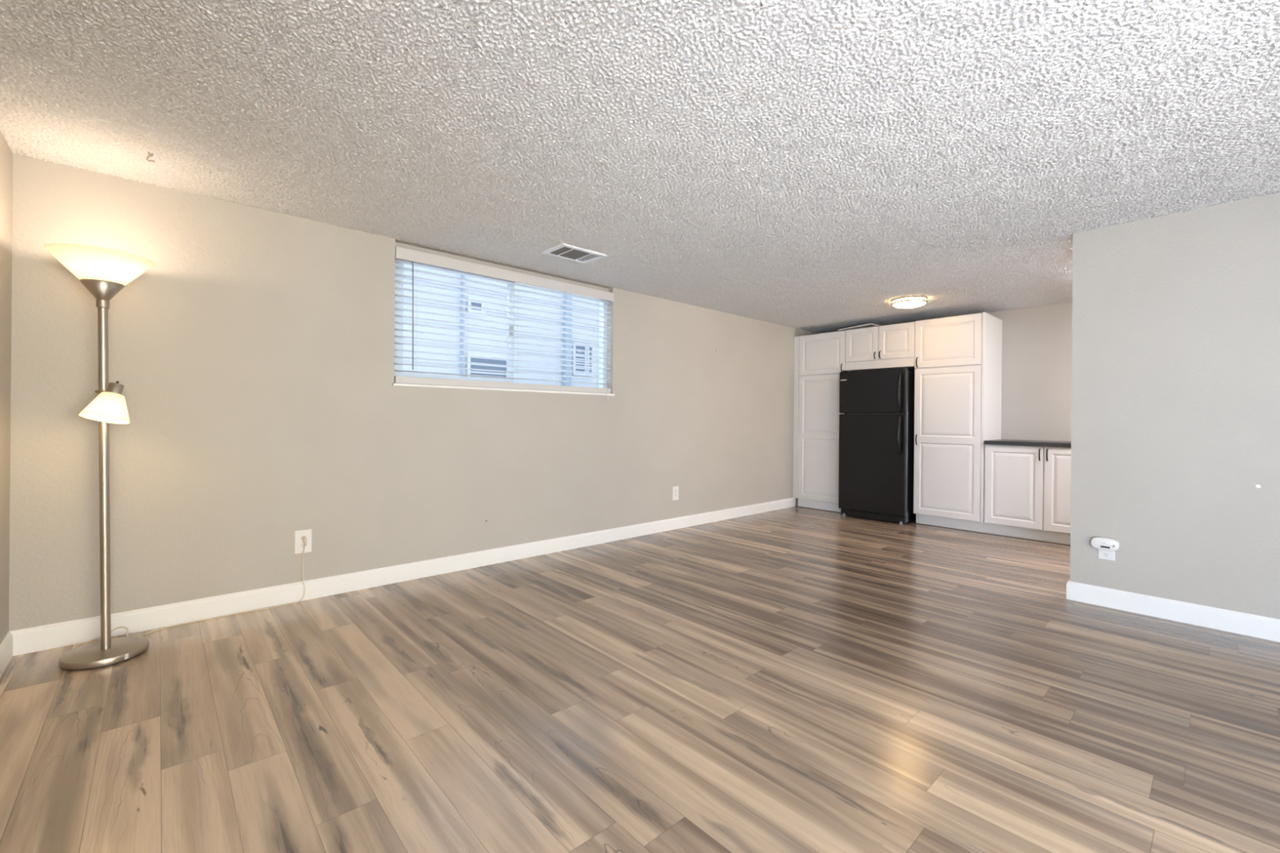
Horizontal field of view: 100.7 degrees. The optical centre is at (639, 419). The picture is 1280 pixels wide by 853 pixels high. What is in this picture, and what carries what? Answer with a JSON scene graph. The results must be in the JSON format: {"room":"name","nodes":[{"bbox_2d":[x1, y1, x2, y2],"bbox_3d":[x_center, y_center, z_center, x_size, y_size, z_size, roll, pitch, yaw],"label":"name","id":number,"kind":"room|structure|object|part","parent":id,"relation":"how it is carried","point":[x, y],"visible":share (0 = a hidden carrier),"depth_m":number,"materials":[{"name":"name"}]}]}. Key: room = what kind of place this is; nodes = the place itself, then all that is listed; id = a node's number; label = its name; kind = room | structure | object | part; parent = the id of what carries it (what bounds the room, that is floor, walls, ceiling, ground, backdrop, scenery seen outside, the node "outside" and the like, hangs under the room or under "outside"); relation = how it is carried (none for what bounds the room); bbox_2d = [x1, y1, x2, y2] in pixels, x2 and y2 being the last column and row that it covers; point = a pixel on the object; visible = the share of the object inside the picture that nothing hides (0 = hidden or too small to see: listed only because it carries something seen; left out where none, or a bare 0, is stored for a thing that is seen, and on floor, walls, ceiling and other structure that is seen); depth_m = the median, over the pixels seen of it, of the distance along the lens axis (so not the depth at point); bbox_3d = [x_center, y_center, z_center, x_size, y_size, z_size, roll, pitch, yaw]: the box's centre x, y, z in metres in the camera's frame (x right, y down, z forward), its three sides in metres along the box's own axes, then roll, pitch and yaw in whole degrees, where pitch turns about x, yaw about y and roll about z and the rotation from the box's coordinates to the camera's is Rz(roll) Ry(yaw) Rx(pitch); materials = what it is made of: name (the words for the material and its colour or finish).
{"room":"empty living room","nodes":[
{"label":"empty living room","id":0,"kind":"room"},
{"bbox_2d":[0,130,13,643],"bbox_3d":[-0.562,-0.048,-0.217,0.150,2.246,6.835,0,0,-42],"label":"wall","id":1,"kind":"structure","parent":0,"point":[6,153],"depth_m":2.28,"materials":[{"name":"beige paint"}]},
{"bbox_2d":[8,153,817,631],"bbox_3d":[-0.270,-0.045,4.764,7.277,2.246,0.150,0,0,-42],"label":"wall","id":2,"kind":"structure","parent":0,"point":[253,361],"depth_m":3.06,"materials":[{"name":"beige paint"}]},
{"bbox_2d":[294,528,311,554],"bbox_3d":[-1.976,0.718,3.115,0.086,0.135,0.010,0,0,-42],"label":"wall outlet","id":3,"kind":"object","parent":2,"relation":"attached to","point":[299,544],"visible":1,"depth_m":3.11,"materials":[{"name":"white plastic"}]},
{"bbox_2d":[0,497,795,676],"bbox_3d":[0.907,1.032,3.050,6.430,0.110,3.985,0,0,-42],"label":"baseboard","id":4,"kind":"structure","parent":2,"relation":"attached to","point":[28,640],"depth_m":3.15,"materials":[{"name":"white paint"}]},
{"bbox_2d":[395,242,608,292],"bbox_3d":[-0.959,-1.121,4.117,1.830,0.086,0.018,0,0,-42],"label":"trim","id":5,"kind":"structure","parent":2,"relation":"attached to","point":[397,244],"depth_m":3.98,"materials":[{"name":"beige paint"}]},
{"bbox_2d":[391,382,614,395],"bbox_3d":[-0.941,-0.219,4.089,1.854,0.018,0.097,0,0,-42],"label":"trim","id":6,"kind":"structure","parent":2,"relation":"attached to","point":[393,384],"depth_m":3.91,"materials":[{"name":"white paint"}]},
{"bbox_2d":[672,486,678,500],"bbox_3d":[0.352,0.730,5.227,0.086,0.135,0.010,0,0,-42],"label":"wall outlet","id":7,"kind":"object","parent":2,"relation":"attached to","point":[675,489],"visible":1,"depth_m":5.22,"materials":[{"name":"white plastic"}]},
{"bbox_2d":[0,506,1279,852],"bbox_3d":[2.139,1.099,2.243,7.374,0.001,7.035,0,0,-42],"label":"floor","id":8,"kind":"structure","parent":0,"point":[796,679],"depth_m":1.93,"materials":[{"name":"laminate"}]},
{"bbox_2d":[44,243,306,670],"bbox_3d":[-2.297,0.167,2.693,0.416,1.787,1.036,0,0,20],"label":"floor lamp","id":9,"kind":"object","parent":8,"relation":"on","point":[104,272],"visible":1,"depth_m":2.35,"materials":[{"name":"silver metal"}]},
{"bbox_3d":[-2.396,-0.661,2.365,0.347,0.133,0.347,0,0,-42],"label":"lamp shade","id":10,"kind":"part","parent":9,"relation":"part of","materials":[{"name":"white glass"}]},
{"bbox_3d":[-2.307,-0.047,2.288,0.156,0.142,0.157,0,0,-42],"label":"lamp shade","id":11,"kind":"part","parent":9,"relation":"part of","materials":[{"name":"white glass"}]},
{"bbox_2d":[106,382,124,395],"bbox_3d":[-2.301,-0.129,2.326,0.049,0.061,0.060,0,0,7],"label":"socket","id":12,"kind":"object","parent":9,"relation":"attached to","point":[113,388],"depth_m":2.31,"materials":[{"name":"silver metal"}]},
{"bbox_3d":[-2.308,0.895,2.751,0.214,0.331,0.981,0,0,34],"label":"power cord","id":13,"kind":"part","parent":9,"relation":"part of","materials":[{"name":"beige plastic"}]},
{"bbox_2d":[792,330,845,512],"bbox_3d":[2.358,0.031,6.589,0.625,2.126,0.678,0,0,-42],"label":"tall cabinet","id":14,"kind":"object","parent":8,"relation":"on","point":[820,359],"visible":0.52,"depth_m":6.41,"materials":[{"name":"white wood"}]},
{"bbox_3d":[2.175,0.227,6.384,0.019,1.517,0.593,0,0,-42],"label":"door","id":15,"kind":"part","parent":14,"relation":"part of","materials":[{"name":"white wood"}]},
{"bbox_3d":[2.184,-0.783,6.384,0.019,0.490,0.593,0,0,-42],"label":"door","id":16,"kind":"part","parent":14,"relation":"part of","materials":[{"name":"white wood"}]},
{"bbox_2d":[838,368,915,524],"bbox_3d":[2.747,0.278,5.992,0.794,1.652,0.726,0,0,-42],"label":"refrigerator","id":17,"kind":"object","parent":8,"relation":"on","point":[877,406],"visible":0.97,"depth_m":5.71,"materials":[{"name":"black metal"}]},
{"bbox_3d":[2.526,0.481,5.792,0.062,1.071,0.726,0,0,-42],"label":"fridge door","id":18,"kind":"part","parent":17,"relation":"part of","materials":[{"name":"black metal"}]},
{"bbox_3d":[2.532,-0.300,5.792,0.062,0.468,0.726,0,0,-42],"label":"freezer door","id":19,"kind":"part","parent":17,"relation":"part of","materials":[{"name":"black metal"}]},
{"bbox_3d":[2.692,0.165,5.515,0.070,0.415,0.026,0,0,-42],"label":"handle","id":20,"kind":"part","parent":17,"relation":"part of","materials":[{"name":"black plastic"}]},
{"bbox_3d":[2.696,-0.282,5.515,0.070,0.418,0.026,0,0,-42],"label":"handle","id":21,"kind":"part","parent":17,"relation":"part of","materials":[{"name":"black plastic"}]},
{"bbox_2d":[913,311,1002,522],"bbox_3d":[3.309,-0.017,5.541,0.625,2.028,0.638,0,0,-42],"label":"tall cabinet","id":22,"kind":"object","parent":8,"relation":"on","point":[957,371],"visible":0.98,"depth_m":5.33,"materials":[{"name":"white wood"}]},
{"bbox_3d":[3.097,0.234,5.369,0.019,1.518,0.611,0,0,-42],"label":"door","id":23,"kind":"part","parent":22,"relation":"part of","materials":[{"name":"white wood"}]},
{"bbox_3d":[3.105,-0.781,5.369,0.019,0.498,0.611,0,0,-42],"label":"door","id":24,"kind":"part","parent":22,"relation":"part of","materials":[{"name":"white wood"}]},
{"bbox_3d":[3.528,-0.015,5.324,0.593,2.028,0.023,0,0,-42],"label":"panel","id":25,"kind":"part","parent":22,"relation":"part of","materials":[{"name":"white wood"}]},
{"bbox_2d":[915,513,1070,545],"bbox_3d":[3.761,1.055,4.704,0.016,0.104,2.480,0,0,-42],"label":"toe kick","id":26,"kind":"object","parent":8,"relation":"on","point":[991,528],"visible":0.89,"depth_m":5.08,"materials":[{"name":"white wood"}]},
{"bbox_2d":[984,444,1071,533],"bbox_3d":[3.830,0.623,4.961,0.625,0.756,0.920,0,0,-42],"label":"base cabinet","id":27,"kind":"object","parent":8,"relation":"on","point":[1026,486],"visible":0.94,"depth_m":4.85,"materials":[{"name":"white wood"}]},
{"bbox_3d":[3.476,0.622,4.947,0.019,0.749,0.455,0,0,-42],"label":"door","id":28,"kind":"part","parent":27,"relation":"part of","materials":[{"name":"white wood"}]},
{"bbox_3d":[3.597,0.321,4.778,0.031,0.112,0.012,0,0,-42],"label":"handle","id":29,"kind":"part","parent":27,"relation":"part of","materials":[{"name":"brown metal"}]},
{"bbox_3d":[3.634,0.321,4.738,0.031,0.112,0.012,0,0,-42],"label":"handle","id":30,"kind":"part","parent":27,"relation":"part of","materials":[{"name":"brown metal"}]},
{"bbox_3d":[3.785,0.625,4.607,0.019,0.749,0.451,0,0,-42],"label":"door","id":31,"kind":"part","parent":27,"relation":"part of","materials":[{"name":"white wood"}]},
{"bbox_3d":[4.463,0.629,4.287,0.594,0.756,0.924,0,0,-42],"label":"base cabinet","id":32,"kind":"object","parent":8,"relation":"on","visible":0},
{"bbox_2d":[983,439,1071,447],"bbox_3d":[4.153,0.230,4.620,0.612,0.034,1.857,0,0,-42],"label":"countertop","id":33,"kind":"structure","parent":32,"relation":"on","point":[1000,442],"depth_m":4.89,"materials":[{"name":"grey laminate"}]},
{"bbox_2d":[0,0,1279,333],"bbox_3d":[2.087,-1.203,2.178,7.277,0.130,7.135,0,0,-42],"label":"ceiling","id":34,"kind":"structure","parent":0,"point":[812,166],"depth_m":2.08,"materials":[{"name":"white paint"}]},
{"bbox_2d":[146,151,155,162],"bbox_3d":[-2.174,-1.163,2.358,0.029,0.044,0.027,0,0,-42],"label":"ceiling hook","id":35,"kind":"object","parent":34,"relation":"attached to","point":[148,153],"visible":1,"depth_m":2.36,"materials":[{"name":"beige"}]},
{"bbox_2d":[542,243,607,264],"bbox_3d":[-0.457,-1.161,3.729,0.370,0.018,0.260,0,0,-42],"label":"ceiling vent","id":36,"kind":"object","parent":34,"relation":"in","point":[563,251],"visible":1,"depth_m":3.71,"materials":[{"name":"white metal"}]},
{"bbox_2d":[891,295,927,308],"bbox_3d":[2.554,-1.102,5.038,0.304,0.084,0.304,0,0,-42],"label":"ceiling light","id":37,"kind":"object","parent":34,"relation":"attached to","point":[905,302],"visible":1,"depth_m":4.95,"materials":[{"name":"white glass"}]},
{"bbox_2d":[818,302,1072,441],"bbox_3d":[4.715,-0.002,4.573,0.150,2.246,6.835,0,0,-42],"label":"wall","id":38,"kind":"structure","parent":0,"point":[1037,347],"depth_m":5.30,"materials":[{"name":"beige paint"}]},
{"bbox_2d":[845,321,915,371],"bbox_3d":[2.843,-0.793,6.062,0.625,0.466,0.758,0,0,-42],"label":"upper cabinet","id":39,"kind":"object","parent":38,"relation":"attached to","point":[888,346],"visible":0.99,"depth_m":5.84,"materials":[{"name":"white wood"}]},
{"bbox_2d":[837,323,879,330],"bbox_3d":[2.584,-1.053,6.162,0.290,0.039,0.454,0,0,-42],"label":"board","id":40,"kind":"object","parent":39,"relation":"on","point":[870,325],"visible":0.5,"depth_m":6.08,"materials":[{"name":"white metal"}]},
{"bbox_3d":[2.514,-0.843,6.021,0.019,0.372,0.374,0,0,-42],"label":"door","id":41,"kind":"part","parent":39,"relation":"part of","materials":[{"name":"white wood"}]},
{"bbox_3d":[2.642,-0.606,5.881,0.015,0.090,0.758,0,0,-42],"label":"valance panel","id":42,"kind":"part","parent":39,"relation":"part of","materials":[{"name":"white wood"}]},
{"bbox_3d":[2.770,-0.841,5.739,0.019,0.372,0.374,0,0,-42],"label":"door","id":43,"kind":"part","parent":39,"relation":"part of","materials":[{"name":"white wood"}]},
{"bbox_2d":[1070,191,1279,619],"bbox_3d":[3.975,-0.009,1.873,0.120,2.246,3.832,0,0,-42],"label":"wall","id":44,"kind":"structure","parent":0,"point":[1175,410],"depth_m":2.90,"materials":[{"name":"beige paint"}]},
{"bbox_2d":[1090,537,1119,551],"bbox_3d":[2.727,0.732,3.113,0.033,0.073,0.129,0,0,-42],"label":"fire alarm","id":45,"kind":"object","parent":44,"relation":"attached to","point":[1100,543],"visible":1,"depth_m":3.10,"materials":[{"name":"white plastic"}]},
{"bbox_2d":[1097,549,1115,560],"bbox_3d":[2.746,0.773,3.123,0.010,0.109,0.076,0,0,-42],"label":"wall outlet","id":46,"kind":"object","parent":44,"relation":"attached to","point":[1102,554],"visible":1,"depth_m":3.12,"materials":[{"name":"white plastic"}]},
{"bbox_2d":[1102,551,1110,557],"bbox_3d":[2.743,0.798,3.121,0.003,0.033,0.033,0,0,-42],"label":"receptacle","id":47,"kind":"object","parent":46,"relation":"attached to","point":[1105,554],"depth_m":3.12,"materials":[{"name":"grey plastic"}]},
{"bbox_2d":[1066,579,1279,642],"bbox_3d":[3.955,1.059,1.874,0.134,0.110,3.846,0,0,-42],"label":"baseboard","id":48,"kind":"structure","parent":44,"relation":"attached to","point":[1232,621],"depth_m":2.90,"materials":[{"name":"white paint"}]},
{"bbox_2d":[1254,484,1261,488],"bbox_3d":[3.140,0.342,2.698,0.003,0.022,0.022,0,0,-42],"label":"wall anchor","id":49,"kind":"object","parent":44,"relation":"attached to","point":[1257,486],"visible":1,"depth_m":2.70,"materials":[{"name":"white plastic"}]},
{"label":"outside","id":50,"kind":"structure","parent":0,"visible":0},
{"bbox_3d":[-7.656,0.214,15.873,34.000,0.100,26.205,0,0,-42],"label":"ground","id":51,"kind":"structure","parent":50,"visible":0},
{"bbox_2d":[394,258,607,388],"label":"window","id":52,"kind":"structure","parent":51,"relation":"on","point":[406,273],"depth_m":8.65,"materials":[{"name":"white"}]},
{"bbox_3d":[-2.602,-1.793,8.404,0.180,0.140,0.015,0,0,-42],"label":"pane","id":53,"kind":"part","parent":52,"relation":"part of","materials":[{"name":"clear glass"}]},
{"bbox_3d":[-2.445,-0.741,8.556,0.630,0.500,0.015,0,0,-42],"label":"pane","id":54,"kind":"part","parent":52,"relation":"part of","materials":[{"name":"clear glass"}]},
{"bbox_2d":[394,246,613,399],"bbox_3d":[-0.927,-0.647,4.077,1.826,0.939,0.088,0,0,-42],"label":"window blind","id":55,"kind":"object","parent":52,"relation":"attached to","point":[401,253],"visible":0.92,"depth_m":3.95,"materials":[{"name":"white plastic"}]},
{"bbox_3d":[-1.512,-0.676,3.569,0.001,0.795,0.053,0,0,-42],"label":"ladder cord","id":56,"kind":"part","parent":55,"relation":"part of","materials":[{"name":"white fabric"}]},
{"bbox_3d":[-1.253,-0.673,3.805,0.001,0.795,0.053,0,0,-42],"label":"ladder cord","id":57,"kind":"part","parent":55,"relation":"part of","materials":[{"name":"white fabric"}]},
{"bbox_3d":[-0.942,-0.253,4.090,1.810,0.046,0.052,0,0,-42],"label":"rail","id":58,"kind":"part","parent":55,"relation":"part of","materials":[{"name":"grey plastic"}]},
{"bbox_3d":[-0.953,-0.671,4.077,0.001,0.795,0.053,0,0,-42],"label":"ladder cord","id":59,"kind":"part","parent":55,"relation":"part of","materials":[{"name":"white fabric"}]},
{"bbox_3d":[-0.664,-0.668,4.339,0.001,0.795,0.053,0,0,-42],"label":"ladder cord","id":60,"kind":"part","parent":55,"relation":"part of","materials":[{"name":"white fabric"}]},
{"bbox_3d":[-0.383,-0.666,4.594,0.001,0.795,0.053,0,0,-42],"label":"ladder cord","id":61,"kind":"part","parent":55,"relation":"part of","materials":[{"name":"white fabric"}]},
{"bbox_3d":[-1.112,-1.100,9.762,0.220,0.500,0.015,0,0,-42],"label":"pane","id":62,"kind":"part","parent":52,"relation":"part of","materials":[{"name":"clear glass"}]},
{"bbox_3d":[-0.938,-1.098,9.920,0.070,0.500,0.015,0,0,-42],"label":"pane","id":63,"kind":"part","parent":52,"relation":"part of","materials":[{"name":"clear glass"}]}
]}

